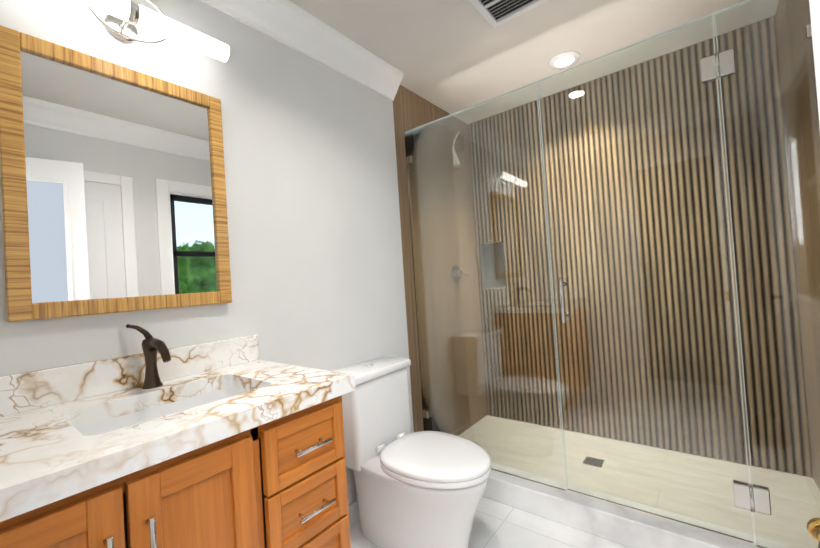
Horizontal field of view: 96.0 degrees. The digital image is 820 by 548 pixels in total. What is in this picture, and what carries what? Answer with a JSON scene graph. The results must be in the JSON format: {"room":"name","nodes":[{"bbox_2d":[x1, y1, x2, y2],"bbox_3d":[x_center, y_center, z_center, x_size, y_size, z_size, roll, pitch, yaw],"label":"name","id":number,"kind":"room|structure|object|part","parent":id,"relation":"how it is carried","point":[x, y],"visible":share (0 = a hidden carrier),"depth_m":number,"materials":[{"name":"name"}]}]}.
{"room":"bathroom","nodes":[
{"label":"bathroom","id":0,"kind":"room"},
{"bbox_2d":[0,0,487,504],"bbox_3d":[-0.594,0.037,1.639,0.100,2.440,3.790,-4,-1,38],"label":"wall","id":1,"kind":"structure","parent":0,"point":[314,233],"depth_m":1.70,"materials":[{"name":"paint"}]},
{"bbox_2d":[0,25,231,321],"bbox_3d":[-0.888,-0.273,1.190,0.027,0.780,0.578,-4,-1,38],"label":"mirror","id":2,"kind":"object","parent":1,"relation":"attached to","point":[113,190],"visible":0.98,"depth_m":1.13,"materials":[{"name":"brown wood"}]},
{"bbox_2d":[77,0,230,62],"bbox_3d":[-0.885,-0.804,1.159,0.134,0.124,0.580,-4,-1,38],"label":"sconce","id":3,"kind":"object","parent":1,"relation":"attached to","point":[123,19],"visible":1,"depth_m":1.18,"materials":[{"name":"white glass"}]},
{"bbox_2d":[200,0,403,100],"bbox_3d":[-0.652,-1.116,1.519,0.098,0.135,1.870,-4,-1,38],"label":"crown molding","id":4,"kind":"structure","parent":1,"relation":"attached to","point":[288,23],"depth_m":1.71,"materials":[{"name":"white"}]},
{"bbox_2d":[348,499,358,527],"bbox_3d":[-0.261,1.187,1.855,0.014,0.110,0.980,-4,-1,38],"label":"baseboard","id":5,"kind":"structure","parent":1,"relation":"attached to","point":[353,514],"depth_m":1.81,"materials":[{"name":"white"}]},
{"bbox_2d":[449,132,463,170],"bbox_3d":[0.372,-0.901,2.737,0.168,0.321,0.386,-4,-1,38],"label":"shower head","id":6,"kind":"object","parent":1,"relation":"attached to","point":[452,158],"depth_m":2.59},
{"bbox_2d":[451,265,469,281],"bbox_3d":[0.382,-0.007,2.696,0.118,0.124,0.124,-4,-1,38],"label":"shower valve","id":7,"kind":"object","parent":1,"relation":"attached to","point":[456,273],"depth_m":2.70,"materials":[{"name":"silver metal"}]},
{"bbox_2d":[350,497,630,547],"bbox_3d":[0.235,1.246,1.026,2.010,0.100,3.790,-4,-1,38],"label":"floor","id":8,"kind":"structure","parent":0,"point":[496,524],"depth_m":1.70,"materials":[{"name":"tile"}]},
{"bbox_2d":[0,335,354,547],"bbox_3d":[-0.639,0.744,0.953,0.586,1.012,0.890,-4,-1,38],"label":"bathroom vanity","id":9,"kind":"object","parent":8,"relation":"on","point":[232,443],"visible":1,"depth_m":0.89,"materials":[{"name":"brown wood"}]},
{"bbox_2d":[126,324,170,388],"bbox_3d":[-0.779,0.248,1.114,0.201,0.198,0.074,-4,-1,38],"label":"faucet","id":10,"kind":"object","parent":9,"relation":"on","point":[151,346],"visible":0.98,"depth_m":1.13,"materials":[{"name":"brown metal"}]},
{"bbox_3d":[-0.370,0.733,0.848,0.034,0.550,0.503,-4,-1,38],"label":"handle","id":11,"kind":"part","parent":9,"relation":"part of","materials":[{"name":"silver metal"}]},
{"bbox_2d":[333,356,491,547],"bbox_3d":[0.023,0.824,1.657,0.719,0.791,0.410,-4,-1,38],"label":"toilet","id":12,"kind":"object","parent":8,"relation":"on","point":[422,489],"visible":0.92,"depth_m":1.58,"materials":[{"name":"white ceramic"}]},
{"bbox_2d":[483,462,796,547],"bbox_3d":[0.804,1.112,1.758,1.810,0.120,0.150,-4,-1,38],"label":"curb","id":13,"kind":"object","parent":8,"relation":"on","point":[623,525],"visible":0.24,"depth_m":1.64,"materials":[{"name":"stone"}]},
{"bbox_2d":[404,0,819,547],"bbox_3d":[0.725,0.046,1.764,1.804,2.014,0.076,-4,-1,38],"label":"glass","id":14,"kind":"object","parent":13,"relation":"on","point":[751,496],"visible":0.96,"depth_m":1.61,"materials":[{"name":"clear glass"}]},
{"bbox_2d":[461,415,819,547],"bbox_3d":[1.096,1.129,2.127,1.810,0.060,0.790,-4,-1,38],"label":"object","id":15,"kind":"structure","parent":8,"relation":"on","point":[723,488],"depth_m":1.96,"materials":[{"name":"tile"}]},
{"bbox_2d":[582,456,604,467],"bbox_3d":[1.073,1.099,2.157,0.100,0.004,0.100,-4,-1,38],"label":"shower drain","id":16,"kind":"object","parent":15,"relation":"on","point":[586,459],"depth_m":2.15,"materials":[{"name":"silver metal"}]},
{"bbox_2d":[289,0,777,123],"bbox_3d":[0.073,-1.288,1.070,2.010,0.100,3.790,-4,-1,38],"label":"ceiling","id":17,"kind":"structure","parent":0,"point":[451,56],"depth_m":1.96,"materials":[{"name":"paint"}]},
{"bbox_2d":[469,0,548,27],"bbox_3d":[0.436,-1.244,1.641,0.285,0.014,0.315,-4,-1,38],"label":"ceiling vent","id":18,"kind":"object","parent":17,"relation":"in","point":[495,13],"visible":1,"depth_m":1.73,"materials":[{"name":"white plastic"}]},
{"bbox_2d":[548,51,579,69],"bbox_3d":[0.917,-1.267,2.195,0.176,0.012,0.176,-4,-1,38],"label":"recessed light","id":19,"kind":"object","parent":17,"relation":"in","point":[564,60],"visible":1,"depth_m":2.18,"materials":[{"name":"white plastic"}]},
{"bbox_2d":[468,16,812,477],"bbox_3d":[1.319,-0.070,2.526,2.010,2.440,0.194,-4,-1,38],"label":"wall","id":20,"kind":"structure","parent":0,"point":[665,279],"depth_m":2.27,"materials":[{"name":"wood slats"},{"name":"tile"}]},
{"bbox_2d":[775,0,819,490],"bbox_3d":[1.746,-0.115,1.528,0.100,2.440,1.060,-4,-1,38],"label":"wall","id":21,"kind":"structure","parent":0,"point":[816,218],"depth_m":1.67,"materials":[{"name":"brown wood"}]},
{"bbox_3d":[-0.524,0.008,0.188,1.810,2.440,0.120,-4,-1,38],"label":"wall","id":22,"kind":"structure","parent":0,"visible":0},
{"bbox_2d":[806,0,819,547],"bbox_3d":[0.293,0.150,0.075,0.232,2.023,0.655,-4,-1,38],"label":"door","id":23,"kind":"structure","parent":22,"relation":"in","point":[813,527],"depth_m":0.37,"materials":[{"name":"white paint"}]}
]}

